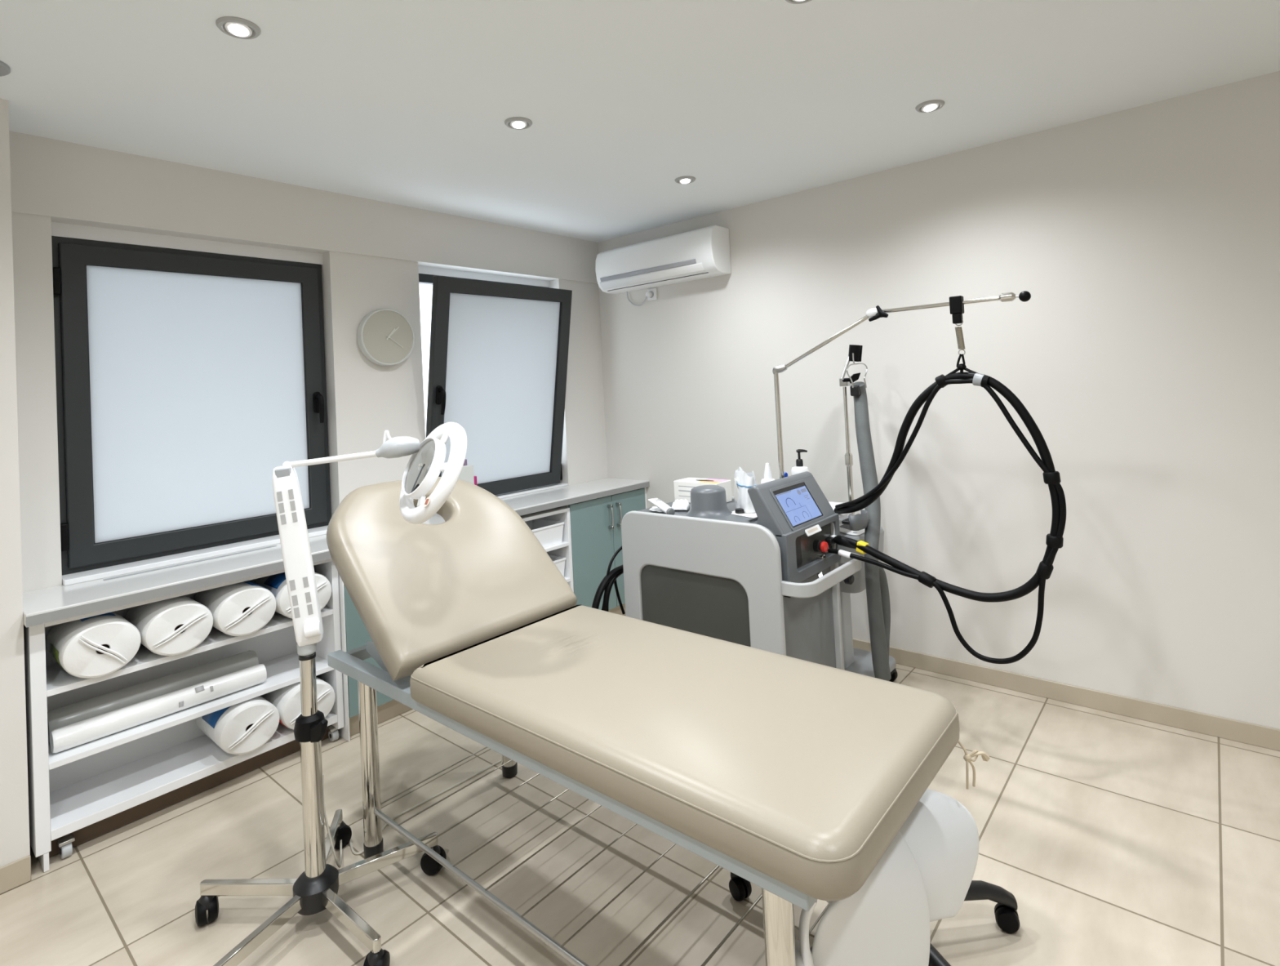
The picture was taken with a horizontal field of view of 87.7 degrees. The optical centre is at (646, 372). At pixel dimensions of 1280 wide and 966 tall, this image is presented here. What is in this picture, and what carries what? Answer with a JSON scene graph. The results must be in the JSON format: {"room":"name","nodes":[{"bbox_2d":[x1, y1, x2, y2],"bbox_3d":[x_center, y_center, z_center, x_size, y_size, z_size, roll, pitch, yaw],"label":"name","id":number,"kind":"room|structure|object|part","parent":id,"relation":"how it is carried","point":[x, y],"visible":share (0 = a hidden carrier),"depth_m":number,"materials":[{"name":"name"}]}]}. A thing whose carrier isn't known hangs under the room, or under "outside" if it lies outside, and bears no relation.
{"room":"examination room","nodes":[
{"label":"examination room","id":0,"kind":"room"},
{"bbox_2d":[0,98,30,866],"bbox_3d":[-2.761,0.404,1.817,0.348,2.656,1.504,-4,-2,40],"label":"wall column","id":1,"kind":"structure","parent":0,"point":[15,845],"depth_m":2.25,"materials":[{"name":"paint"}]},
{"bbox_2d":[0,854,31,893],"bbox_3d":[-2.559,1.679,1.671,0.012,0.083,1.504,-4,-2,40],"label":"baseboard","id":2,"kind":"structure","parent":1,"relation":"attached to","point":[13,874],"depth_m":2.21,"materials":[{"name":"beige tile"}]},
{"bbox_2d":[11,212,608,592],"bbox_3d":[-1.934,0.396,3.244,0.240,2.656,4.950,-4,-2,40],"label":"wall","id":3,"kind":"structure","parent":0,"point":[366,398],"depth_m":3.52,"materials":[{"name":"paint"}]},
{"bbox_2d":[51,222,322,264],"bbox_3d":[-2.113,-0.588,3.150,0.115,0.057,1.094,-4,-2,40],"label":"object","id":4,"kind":"structure","parent":3,"relation":"attached to","point":[59,229],"depth_m":3.04,"materials":[{"name":"white paint"}]},
{"bbox_2d":[51,235,331,575],"bbox_3d":[-2.022,0.124,3.086,0.149,1.376,1.084,-4,-2,40],"label":"window","id":5,"kind":"structure","parent":3,"relation":"in","point":[184,378],"depth_m":3.00,"materials":[{"name":"glass"}]},
{"bbox_3d":[-2.031,0.123,3.094,0.008,1.162,0.868,-4,-2,40],"label":"frosted pane","id":6,"kind":"part","parent":5,"relation":"part of","materials":[{"name":"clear glass"}]},
{"bbox_3d":[-1.698,0.156,3.441,0.014,0.110,0.036,-4,-2,40],"label":"handle","id":7,"kind":"part","parent":5,"relation":"part of","materials":[{"name":"black metal"}]},
{"bbox_3d":[-1.673,0.185,3.421,0.057,0.149,0.026,-4,-2,40],"label":"lever","id":8,"kind":"part","parent":5,"relation":"part of","materials":[{"name":"black metal"}]},
{"bbox_2d":[62,524,328,585],"bbox_3d":[-1.952,0.814,3.042,0.120,0.022,1.090,-4,-2,40],"label":"sill","id":9,"kind":"structure","parent":3,"relation":"attached to","point":[112,571],"depth_m":2.88,"materials":[{"name":"white laminate"}]},
{"bbox_2d":[8,130,598,284],"bbox_3d":[-1.410,-0.793,3.762,0.014,0.311,3.246,-4,-2,40],"label":"beam","id":10,"kind":"structure","parent":3,"relation":"attached to","point":[50,177],"depth_m":3.21,"materials":[{"name":"paint"}]},
{"bbox_2d":[356,308,414,365],"bbox_3d":[-1.426,-0.192,3.660,0.057,0.310,0.310,-4,-2,40],"label":"wall clock","id":11,"kind":"object","parent":3,"relation":"attached to","point":[385,337],"visible":1,"depth_m":3.64,"materials":[{"name":"beige plastic"}]},
{"bbox_2d":[417,265,549,287],"bbox_3d":[-1.082,-0.618,4.376,0.100,0.045,1.091,-4,-2,40],"label":"trim","id":12,"kind":"structure","parent":3,"relation":"attached to","point":[422,269],"depth_m":4.32,"materials":[{"name":"white laminate"}]},
{"bbox_2d":[418,273,572,494],"bbox_3d":[-0.921,0.093,4.253,0.349,1.395,1.087,-4,-2,40],"label":"window","id":13,"kind":"structure","parent":3,"relation":"in","point":[499,351],"depth_m":4.19,"materials":[{"name":"metal"}]},
{"bbox_3d":[-1.187,0.132,3.823,0.031,0.110,0.036,-4,-2,40],"label":"handle","id":14,"kind":"part","parent":13,"relation":"part of","materials":[{"name":"black metal"}]},
{"bbox_3d":[-1.161,0.165,3.801,0.052,0.155,0.026,-4,-2,40],"label":"lever","id":15,"kind":"part","parent":13,"relation":"part of","materials":[{"name":"black metal"}]},
{"bbox_3d":[-1.031,0.100,4.346,0.060,1.395,1.087,-4,-2,40],"label":"frame","id":16,"kind":"part","parent":13,"relation":"part of","materials":[{"name":"metal"}]},
{"bbox_3d":[-0.902,0.113,4.206,0.196,1.153,0.865,-4,-2,40],"label":"frosted pane","id":17,"kind":"part","parent":13,"relation":"part of","materials":[{"name":"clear glass"}]},
{"bbox_2d":[494,482,568,498],"bbox_3d":[-0.934,0.795,4.278,0.100,0.014,1.087,-4,-2,40],"label":"sill","id":18,"kind":"structure","parent":3,"relation":"attached to","point":[560,484],"depth_m":4.43,"materials":[{"name":"white laminate"}]},
{"bbox_2d":[0,0,1279,242],"bbox_3d":[0.065,-1.126,1.516,5.800,0.100,4.950,-4,-2,40],"label":"ceiling","id":19,"kind":"structure","parent":0,"point":[408,103],"depth_m":2.42,"materials":[{"name":"white paint"}]},
{"bbox_2d":[0,60,10,76],"bbox_3d":[-2.062,-0.949,2.053,0.149,0.013,0.149,-4,-2,40],"label":"ceiling disc","id":20,"kind":"object","parent":19,"relation":"attached to","point":[5,69],"visible":1,"depth_m":2.08,"materials":[{"name":"grey plastic"}]},
{"bbox_2d":[215,16,261,39],"bbox_3d":[-1.184,-0.997,1.936,0.112,0.019,0.112,-4,-2,40],"label":"recessed light","id":21,"kind":"object","parent":19,"relation":"in","point":[236,27],"visible":1,"depth_m":1.93,"materials":[{"name":"silver metal"}]},
{"bbox_2d":[504,116,532,129],"bbox_3d":[-0.520,-1.012,2.717,0.112,0.019,0.112,-4,-2,40],"label":"recessed light","id":22,"kind":"object","parent":19,"relation":"in","point":[514,122],"visible":1,"depth_m":2.70,"materials":[{"name":"silver metal"}]},
{"bbox_2d":[675,175,695,183],"bbox_3d":[0.210,-1.029,3.577,0.112,0.019,0.112,-4,-2,40],"label":"recessed light","id":23,"kind":"object","parent":19,"relation":"in","point":[682,180],"visible":1,"depth_m":3.56,"materials":[{"name":"silver metal"}]},
{"bbox_2d":[785,0,811,4],"bbox_3d":[0.444,-1.080,1.897,0.112,0.019,0.112,-4,-2,40],"label":"recessed light","id":24,"kind":"object","parent":19,"relation":"in","point":[793,2],"visible":1,"depth_m":1.94,"materials":[{"name":"silver metal"}]},
{"bbox_2d":[915,99,944,112],"bbox_3d":[1.174,-1.097,2.756,0.112,0.019,0.112,-4,-2,40],"label":"recessed light","id":25,"kind":"object","parent":19,"relation":"in","point":[931,105],"visible":1,"depth_m":2.74,"materials":[{"name":"silver metal"}]},
{"bbox_2d":[0,663,1279,965],"bbox_3d":[0.204,1.626,1.452,5.800,0.100,4.950,-4,-2,40],"label":"floor","id":26,"kind":"structure","parent":0,"point":[1116,839],"depth_m":2.15,"materials":[{"name":"beige tile"}]},
{"bbox_2d":[23,558,344,871],"bbox_3d":[-1.873,1.287,2.778,0.330,0.848,1.056,-4,-2,40],"label":"shelf unit","id":27,"kind":"object","parent":26,"relation":"on","point":[81,793],"visible":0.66,"depth_m":2.62,"materials":[{"name":"white laminate"}]},
{"bbox_3d":[-2.204,1.264,2.392,0.330,0.786,0.041,-4,-2,40],"label":"panel","id":28,"kind":"part","parent":27,"relation":"part of","materials":[{"name":"white laminate"}]},
{"bbox_2d":[46,611,141,678],"bbox_3d":[-2.073,1.008,2.500,0.321,0.198,0.231,-4,-2,40],"label":"paper roll","id":29,"kind":"object","parent":27,"relation":"on","point":[97,646],"visible":0.91,"depth_m":2.41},
{"bbox_2d":[47,649,258,742],"bbox_3d":[-1.974,1.301,2.713,0.111,0.111,0.699,-4,-2,40],"label":"roll","id":30,"kind":"object","parent":27,"relation":"on","point":[82,710],"visible":0.6,"depth_m":2.65,"materials":[{"name":"white paper"}]},
{"bbox_2d":[49,663,266,752],"bbox_3d":[-1.887,1.310,2.633,0.081,0.080,0.697,-4,-2,40],"label":"roll","id":31,"kind":"object","parent":27,"relation":"on","point":[93,728],"visible":1,"depth_m":2.57,"materials":[{"name":"paper"}]},
{"bbox_2d":[124,595,213,655],"bbox_3d":[-1.919,1.005,2.682,0.321,0.196,0.229,-4,-2,40],"label":"paper roll","id":32,"kind":"object","parent":27,"relation":"on","point":[176,625],"visible":0.91,"depth_m":2.59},
{"bbox_3d":[-1.994,1.256,2.888,0.008,0.768,0.987,-4,-2,40],"label":"panel","id":33,"kind":"part","parent":27,"relation":"part of","materials":[{"name":"white laminate"}]},
{"bbox_3d":[-1.888,0.874,2.790,0.322,0.022,0.987,-4,-2,40],"label":"panel","id":34,"kind":"part","parent":27,"relation":"part of","materials":[{"name":"white laminate"}]},
{"bbox_3d":[-1.877,1.115,2.785,0.319,0.022,0.987,-4,-2,40],"label":"shelf","id":35,"kind":"part","parent":27,"relation":"part of","materials":[{"name":"white laminate"}]},
{"bbox_3d":[-1.864,1.365,2.779,0.319,0.022,0.987,-4,-2,40],"label":"shelf","id":36,"kind":"part","parent":27,"relation":"part of","materials":[{"name":"white laminate"}]},
{"bbox_3d":[-1.852,1.599,2.774,0.319,0.034,0.987,-4,-2,40],"label":"shelf","id":37,"kind":"part","parent":27,"relation":"part of","materials":[{"name":"white laminate"}]},
{"bbox_2d":[194,580,275,635],"bbox_3d":[-1.766,1.001,2.862,0.321,0.196,0.229,-4,-2,40],"label":"paper roll","id":38,"kind":"object","parent":27,"relation":"on","point":[242,608],"visible":0.93,"depth_m":2.77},
{"bbox_2d":[195,695,279,754],"bbox_3d":[-1.744,1.479,2.848,0.321,0.198,0.229,-4,-2,40],"label":"paper roll","id":39,"kind":"object","parent":27,"relation":"on","point":[242,727],"visible":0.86,"depth_m":2.75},
{"bbox_2d":[254,572,331,618],"bbox_3d":[-1.614,0.998,3.042,0.321,0.196,0.229,-4,-2,40],"label":"paper roll","id":40,"kind":"object","parent":27,"relation":"on","point":[276,584],"visible":0.34,"depth_m":2.97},
{"bbox_2d":[260,676,334,729],"bbox_3d":[-1.591,1.476,3.028,0.321,0.196,0.229,-4,-2,40],"label":"paper roll","id":41,"kind":"object","parent":27,"relation":"on","point":[287,700],"visible":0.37,"depth_m":2.92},
{"bbox_3d":[-1.543,1.248,3.170,0.330,0.786,0.029,-4,-2,40],"label":"panel","id":42,"kind":"part","parent":27,"relation":"part of","materials":[{"name":"white laminate"}]},
{"bbox_2d":[195,422,501,965],"bbox_3d":[-0.877,0.911,2.191,1.060,1.478,0.874,-2,-2,-31],"label":"lamp","id":43,"kind":"object","parent":26,"relation":"on","point":[315,891],"visible":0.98,"depth_m":2.00,"materials":[{"name":"white plastic"}]},
{"bbox_3d":[-1.195,1.558,2.015,0.317,0.036,0.026,-3,-1,3],"label":"arm","id":44,"kind":"part","parent":43,"relation":"part of","materials":[{"name":"silver metal"}]},
{"bbox_3d":[-1.066,1.546,1.814,0.026,0.036,0.317,-3,-1,21],"label":"arm","id":45,"kind":"part","parent":43,"relation":"part of","materials":[{"name":"silver metal"}]},
{"bbox_3d":[-1.058,0.553,2.024,0.122,0.544,0.070,-2,-1,-18],"label":"spring arm","id":46,"kind":"part","parent":43,"relation":"part of","materials":[{"name":"white plastic"}]},
{"bbox_3d":[-0.967,1.063,1.988,0.062,0.068,0.049,-3,-1,21],"label":"clamp knob","id":47,"kind":"part","parent":43,"relation":"part of","materials":[{"name":"black plastic"}]},
{"bbox_3d":[-0.960,0.268,2.032,0.297,0.044,0.024,-3,-1,1],"label":"rod","id":48,"kind":"part","parent":43,"relation":"part of","materials":[{"name":"white plastic"}]},
{"bbox_3d":[-1.043,1.554,2.200,0.026,0.036,0.317,-3,-1,-15],"label":"arm","id":49,"kind":"part","parent":43,"relation":"part of","materials":[{"name":"silver metal"}]},
{"bbox_3d":[-0.835,1.536,1.874,0.317,0.036,0.026,-4,-2,39],"label":"arm","id":50,"kind":"part","parent":43,"relation":"part of","materials":[{"name":"silver metal"}]},
{"bbox_3d":[-0.821,1.541,2.113,0.317,0.036,0.026,-2,-2,-33],"label":"arm","id":51,"kind":"part","parent":43,"relation":"part of","materials":[{"name":"silver metal"}]},
{"bbox_3d":[-0.952,1.450,2.490,0.349,0.425,0.875,-3,-1,23],"label":"cord","id":52,"kind":"part","parent":43,"relation":"part of","materials":[{"name":"black plastic"}]},
{"bbox_2d":[337,572,413,742],"bbox_3d":[-1.249,1.272,3.500,0.373,0.848,0.845,-4,-2,40],"label":"base cabinet","id":53,"kind":"object","parent":26,"relation":"on","point":[354,634],"visible":0.16,"depth_m":3.09,"materials":[{"name":"white laminate"},{"name":"teal laminate"},{"name":"beige tile"}]},
{"bbox_2d":[22,477,649,626],"bbox_3d":[-1.180,0.820,3.599,0.403,0.046,3.246,-4,-2,40],"label":"countertop","id":54,"kind":"structure","parent":53,"relation":"on","point":[46,605],"depth_m":2.70,"materials":[{"name":"laminate"}]},
{"bbox_2d":[458,458,477,485],"bbox_3d":[-1.032,0.644,3.759,0.080,0.302,0.142,-4,-2,40],"label":"carton","id":55,"kind":"object","parent":54,"relation":"on","point":[466,474],"visible":0.31,"depth_m":3.75,"materials":[{"name":"white cardboard"}]},
{"bbox_3d":[-1.521,1.278,3.181,0.373,0.848,0.006,-4,-2,40],"label":"panel","id":56,"kind":"part","parent":53,"relation":"part of","materials":[{"name":"white laminate"}]},
{"bbox_3d":[-1.253,1.224,3.226,0.018,0.721,0.407,-4,-2,40],"label":"door","id":57,"kind":"part","parent":53,"relation":"part of","materials":[{"name":"teal glass"}]},
{"bbox_2d":[520,506,573,591],"bbox_3d":[-0.785,1.272,4.046,0.373,0.826,0.584,-4,-2,40],"label":"open shelf unit","id":58,"kind":"object","parent":26,"relation":"on","point":[563,548],"visible":0.14,"depth_m":4.14,"materials":[{"name":"white laminate"}]},
{"bbox_3d":[-0.802,0.870,4.051,0.363,0.020,0.542,-4,-2,40],"label":"shelf","id":59,"kind":"part","parent":58,"relation":"part of","materials":[{"name":"white laminate"}]},
{"bbox_2d":[524,518,564,546],"bbox_3d":[-0.711,1.004,4.135,0.303,0.125,0.281,-4,-2,40],"label":"storage bin","id":60,"kind":"object","parent":58,"relation":"on","point":[548,532],"visible":0.34,"depth_m":4.10,"materials":[{"name":"white plastic"}]},
{"bbox_3d":[-0.792,1.080,4.046,0.363,0.020,0.542,-4,-2,40],"label":"shelf","id":61,"kind":"part","parent":58,"relation":"part of","materials":[{"name":"white laminate"}]},
{"bbox_3d":[-0.603,1.268,4.260,0.373,0.826,0.022,-4,-2,40],"label":"panel","id":62,"kind":"part","parent":58,"relation":"part of","materials":[{"name":"white laminate"}]},
{"bbox_2d":[548,554,565,576],"bbox_3d":[-0.700,1.224,4.129,0.303,0.125,0.281,-4,-2,40],"label":"storage bin","id":63,"kind":"object","parent":58,"relation":"on","point":[558,561],"visible":0.2,"depth_m":4.13,"materials":[{"name":"white plastic"}]},
{"bbox_3d":[-0.780,1.299,4.041,0.363,0.020,0.542,-4,-2,40],"label":"shelf","id":64,"kind":"part","parent":58,"relation":"part of","materials":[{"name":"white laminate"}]},
{"bbox_2d":[560,487,647,615],"bbox_3d":[-0.343,1.250,4.539,0.409,0.848,0.734,-4,-2,40],"label":"base cabinet","id":65,"kind":"object","parent":26,"relation":"on","point":[595,523],"visible":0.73,"depth_m":4.33,"materials":[{"name":"teal laminate"}]},
{"bbox_3d":[-0.341,1.195,4.300,0.018,0.737,0.375,-4,-2,40],"label":"door","id":66,"kind":"part","parent":65,"relation":"part of","materials":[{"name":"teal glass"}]},
{"bbox_3d":[-0.233,0.955,4.405,0.036,0.160,0.018,-4,-2,40],"label":"handle","id":67,"kind":"part","parent":65,"relation":"part of","materials":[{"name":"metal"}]},
{"bbox_3d":[-0.181,0.954,4.466,0.036,0.160,0.018,-4,-2,40],"label":"handle","id":68,"kind":"part","parent":65,"relation":"part of","materials":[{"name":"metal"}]},
{"bbox_3d":[-0.108,1.190,4.574,0.018,0.737,0.339,-4,-2,40],"label":"door","id":69,"kind":"part","parent":65,"relation":"part of","materials":[{"name":"teal glass"}]},
{"bbox_3d":[-0.125,1.246,4.824,0.373,0.848,0.016,-4,-2,40],"label":"panel","id":70,"kind":"part","parent":65,"relation":"part of","materials":[{"name":"white laminate"}]},
{"bbox_2d":[326,476,990,965],"bbox_3d":[-0.173,0.990,2.025,2.047,1.235,0.775,-4,-2,40],"label":"bed","id":71,"kind":"object","parent":26,"relation":"on","point":[793,777],"visible":0.87,"depth_m":1.73,"materials":[{"name":"beige leather"}]},
{"bbox_3d":[-0.947,1.335,2.287,0.058,0.579,0.058,-4,-2,40],"label":"leg","id":72,"kind":"part","parent":71,"relation":"part of","materials":[{"name":"silver metal"}]},
{"bbox_3d":[-0.742,0.686,2.501,0.598,0.548,0.772,-4,-2,40],"label":"backrest","id":73,"kind":"part","parent":71,"relation":"part of","materials":[{"name":"beige leather"}]},
{"bbox_3d":[-0.149,1.448,1.991,1.655,0.016,0.596,-4,-2,40],"label":"shelf rail","id":74,"kind":"part","parent":71,"relation":"part of","materials":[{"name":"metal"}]},
{"bbox_3d":[-0.572,1.327,2.729,0.058,0.579,0.058,-4,-2,40],"label":"leg","id":75,"kind":"part","parent":71,"relation":"part of","materials":[{"name":"silver metal"}]},
{"bbox_3d":[-0.216,0.982,2.047,1.890,0.044,0.667,-4,-2,40],"label":"frame","id":76,"kind":"part","parent":71,"relation":"part of","materials":[{"name":"grey metal"}]},
{"bbox_2d":[409,604,959,901],"bbox_3d":[0.039,0.892,1.831,1.382,0.098,0.725,-4,-2,40],"label":"seat cushion","id":77,"kind":"object","parent":71,"relation":"on","point":[803,774],"depth_m":1.56,"materials":[{"name":"beige leather"}]},
{"bbox_3d":[0.262,1.250,1.258,0.058,0.579,0.058,-4,-2,40],"label":"leg","id":78,"kind":"part","parent":71,"relation":"part of","materials":[{"name":"silver metal"}]},
{"bbox_2d":[621,290,1031,670],"bbox_3d":[0.727,0.662,2.850,1.690,1.836,0.710,-4,-2,40],"label":"machine","id":79,"kind":"object","parent":26,"relation":"on","point":[766,582],"visible":0.75,"depth_m":2.80,"materials":[{"name":"grey plastic"}]},
{"bbox_2d":[591,546,625,613],"bbox_3d":[-0.177,1.228,3.105,0.057,0.787,0.283,-4,-2,45],"label":"power cable","id":80,"kind":"object","parent":79,"relation":"attached to","point":[606,584],"visible":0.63,"depth_m":3.12,"materials":[{"name":"black rubber"}]},
{"bbox_2d":[648,506,662,511],"bbox_3d":[0.061,0.641,3.127,0.093,0.009,0.163,-3,-1,10],"label":"wrapper","id":81,"kind":"object","parent":79,"relation":"on","point":[654,508],"visible":0.54,"depth_m":3.11,"materials":[{"name":"white plastic"}]},
{"bbox_2d":[648,497,675,515],"bbox_3d":[0.073,0.617,3.054,0.052,0.060,0.189,-2,-1,-26],"label":"tube","id":82,"kind":"object","parent":79,"relation":"on","point":[657,502],"visible":0.93,"depth_m":3.02,"materials":[{"name":"white plastic"}]},
{"bbox_2d":[671,498,689,510],"bbox_3d":[0.165,0.623,3.180,0.088,0.038,0.223,-3,-1,7],"label":"wrapper","id":83,"kind":"object","parent":79,"relation":"on","point":[678,504],"visible":0.97,"depth_m":3.10,"materials":[{"name":"white plastic"}]},
{"bbox_2d":[673,477,732,502],"bbox_3d":[0.281,0.590,3.321,0.260,0.106,0.131,-4,-2,40],"label":"glove box","id":84,"kind":"object","parent":79,"relation":"on","point":[682,487],"visible":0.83,"depth_m":3.30,"materials":[{"name":"white cardboard"}]},
{"bbox_2d":[696,480,720,483],"bbox_3d":[0.309,0.536,3.254,0.115,0.001,0.055,-4,-2,40],"label":"print","id":85,"kind":"object","parent":84,"relation":"on","point":[697,482],"depth_m":3.25},
{"bbox_2d":[704,478,727,481],"bbox_3d":[0.345,0.535,3.304,0.125,0.001,0.062,-4,-2,40],"label":"print","id":86,"kind":"object","parent":84,"relation":"on","point":[705,479],"depth_m":3.29},
{"bbox_3d":[0.222,1.071,2.839,0.822,0.901,0.028,-4,-2,40],"label":"panel","id":87,"kind":"part","parent":79,"relation":"part of","materials":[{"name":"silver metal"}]},
{"bbox_2d":[731,507,757,517],"bbox_3d":[0.458,0.615,2.960,0.134,0.020,0.211,-2,-2,-36],"label":"paper sheet","id":88,"kind":"object","parent":79,"relation":"on","point":[753,514],"depth_m":2.94,"materials":[{"name":"white paper"}]},
{"bbox_3d":[0.418,0.617,2.969,0.044,0.019,0.044,-4,-2,40],"label":"bottle cap","id":89,"kind":"part","parent":88,"relation":"part of","materials":[{"name":"black plastic"}]},
{"bbox_2d":[733,466,757,513],"bbox_3d":[0.449,0.534,3.022,0.088,0.188,0.212,-3,-1,-6],"label":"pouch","id":90,"kind":"object","parent":88,"relation":"on","point":[743,481],"visible":0.91,"depth_m":2.96,"materials":[{"name":"white plastic"}]},
{"bbox_2d":[748,516,757,521],"bbox_3d":[0.458,0.616,2.801,0.010,0.010,0.096,-4,-2,44],"label":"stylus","id":91,"kind":"object","parent":79,"relation":"on","point":[756,517],"visible":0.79,"depth_m":2.79,"materials":[{"name":"grey plastic"}]},
{"bbox_2d":[760,462,774,484],"bbox_3d":[0.569,0.523,3.104,0.068,0.200,0.070,-4,-2,40],"label":"dropper bottle","id":92,"kind":"object","parent":79,"relation":"on","point":[767,473],"visible":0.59,"depth_m":3.09,"materials":[{"name":"white plastic"}]},
{"bbox_3d":[0.549,1.063,3.225,0.822,0.901,0.028,-4,-2,40],"label":"panel","id":93,"kind":"part","parent":79,"relation":"part of","materials":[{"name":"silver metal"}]},
{"bbox_2d":[807,527,817,533],"bbox_3d":[0.692,0.656,2.765,0.006,0.010,0.088,-4,-2,40],"label":"print","id":94,"kind":"object","parent":79,"relation":"on","point":[810,530],"depth_m":2.76},
{"bbox_3d":[0.731,0.831,2.760,0.155,0.054,0.546,-4,-2,40],"label":"handle","id":95,"kind":"part","parent":79,"relation":"part of","materials":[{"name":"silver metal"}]},
{"bbox_2d":[817,553,826,560],"bbox_3d":[0.757,0.796,2.856,0.032,0.032,0.032,-4,-2,40],"label":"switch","id":96,"kind":"object","parent":79,"relation":"attached to","point":[821,557],"depth_m":2.85,"materials":[{"name":"silver metal"}]},
{"bbox_3d":[0.777,-0.128,2.892,0.400,0.202,0.017,-4,-2,40],"label":"arm","id":97,"kind":"part","parent":79,"relation":"part of","materials":[{"name":"silver metal"}]},
{"bbox_3d":[0.940,0.665,3.019,0.034,0.015,0.180,-4,-2,40],"label":"cradle arm","id":98,"kind":"part","parent":79,"relation":"part of","materials":[{"name":"black plastic"}]},
{"bbox_3d":[0.946,-0.241,2.713,0.042,0.062,0.080,-2,-1,-20],"label":"wing knob","id":99,"kind":"part","parent":79,"relation":"part of","materials":[{"name":"black plastic"}]},
{"bbox_3d":[1.142,-0.261,2.580,0.482,0.016,0.016,-4,-2,40],"label":"arm","id":100,"kind":"part","parent":79,"relation":"part of","materials":[{"name":"silver metal"}]},
{"bbox_2d":[821,353,1066,663],"bbox_3d":[1.165,0.511,2.707,0.964,1.149,0.271,-4,-2,40],"label":"cable","id":101,"kind":"object","parent":79,"relation":"attached to","point":[1055,540],"visible":1,"depth_m":2.49,"materials":[{"name":"black rubber"}]},
{"bbox_2d":[828,344,897,681],"bbox_3d":[1.003,0.716,3.305,0.515,1.721,0.631,-4,-2,40],"label":"cooler","id":102,"kind":"object","parent":26,"relation":"on","point":[877,663],"visible":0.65,"depth_m":3.21,"materials":[{"name":"grey plastic"}]},
{"bbox_2d":[828,501,853,518],"bbox_3d":[0.868,0.673,3.263,0.290,0.012,0.358,-4,-2,40],"label":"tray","id":103,"kind":"object","parent":102,"relation":"on","point":[833,504],"depth_m":3.29,"materials":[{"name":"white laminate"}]},
{"bbox_3d":[1.045,-0.038,3.467,0.095,0.154,0.017,-2,-1,-28],"label":"arm","id":104,"kind":"part","parent":102,"relation":"part of","materials":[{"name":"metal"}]},
{"bbox_3d":[1.077,0.032,3.498,0.100,0.053,0.034,-3,-1,-9],"label":"wing knob","id":105,"kind":"part","parent":102,"relation":"part of","materials":[{"name":"black plastic"}]},
{"bbox_3d":[1.038,0.766,3.309,0.133,0.030,0.290,-4,-2,40],"label":"control panel","id":106,"kind":"part","parent":102,"relation":"part of","materials":[{"name":"white plastic"}]},
{"bbox_2d":[728,788,1019,965],"bbox_3d":[0.567,1.286,1.767,0.925,0.555,0.783,-2,-1,-21],"label":"stool","id":107,"kind":"object","parent":26,"relation":"on","point":[925,874],"visible":0.56,"depth_m":1.46,"materials":[{"name":"white plastic"}]},
{"bbox_3d":[0.425,1.469,1.928,0.380,0.112,0.060,-4,-2,30],"label":"arm","id":108,"kind":"part","parent":107,"relation":"part of","materials":[{"name":"black plastic"}]},
{"bbox_3d":[0.318,1.113,1.283,0.032,0.208,0.061,-4,-2,40],"label":"height lever","id":109,"kind":"part","parent":107,"relation":"part of","materials":[{"name":"white plastic"}]},
{"bbox_3d":[0.440,1.189,1.461,0.278,0.320,0.395,-4,-2,40],"label":"seat","id":110,"kind":"part","parent":107,"relation":"part of","materials":[{"name":"white plastic"}]},
{"bbox_3d":[0.625,1.165,1.642,0.317,0.216,0.280,-4,-2,41],"label":"seat","id":111,"kind":"part","parent":107,"relation":"part of","materials":[{"name":"white plastic"}]},
{"bbox_3d":[0.701,1.448,1.615,0.060,0.112,0.380,-2,-1,-23],"label":"arm","id":112,"kind":"part","parent":107,"relation":"part of","materials":[{"name":"black plastic"}]},
{"bbox_3d":[0.832,1.446,1.837,0.380,0.112,0.060,-3,-1,-6],"label":"arm","id":113,"kind":"part","parent":107,"relation":"part of","materials":[{"name":"black plastic"}]},
{"bbox_2d":[791,448,808,475],"bbox_3d":[0.748,0.522,3.226,0.084,0.298,0.084,-4,-2,40],"label":"pump bottle","id":114,"kind":"object","parent":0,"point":[799,468],"visible":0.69,"depth_m":3.21,"materials":[{"name":"white plastic"}]},
{"bbox_2d":[597,71,1279,728],"bbox_3d":[1.818,0.205,3.235,5.500,2.656,0.100,-4,-2,40],"label":"wall","id":115,"kind":"structure","parent":0,"point":[1143,352],"depth_m":3.13,"materials":[{"name":"paint"}]},
{"bbox_2d":[647,288,657,300],"bbox_3d":[0.043,-0.543,4.654,0.080,0.080,0.014,-4,-2,40],"label":"wall socket","id":116,"kind":"object","parent":115,"relation":"attached to","point":[654,291],"visible":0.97,"depth_m":4.64,"materials":[{"name":"white plastic"}]},
{"bbox_2d":[595,225,731,306],"bbox_3d":[0.090,-0.684,4.480,1.000,0.410,0.212,-4,-2,40],"label":"air conditioner","id":117,"kind":"object","parent":115,"relation":"attached to","point":[701,253],"visible":1,"depth_m":4.34,"materials":[{"name":"white plastic"}]},
{"bbox_3d":[-0.062,-0.525,4.713,0.018,0.118,0.214,-2,-2,-42],"label":"power cord","id":118,"kind":"part","parent":117,"relation":"part of","materials":[{"name":"grey plastic"}]},
{"bbox_2d":[853,638,1279,751],"bbox_3d":[1.809,1.493,3.195,5.400,0.083,0.012,-4,-2,40],"label":"baseboard","id":119,"kind":"structure","parent":115,"relation":"attached to","point":[1268,737],"depth_m":3.00,"materials":[{"name":"beige tile"}]}
]}

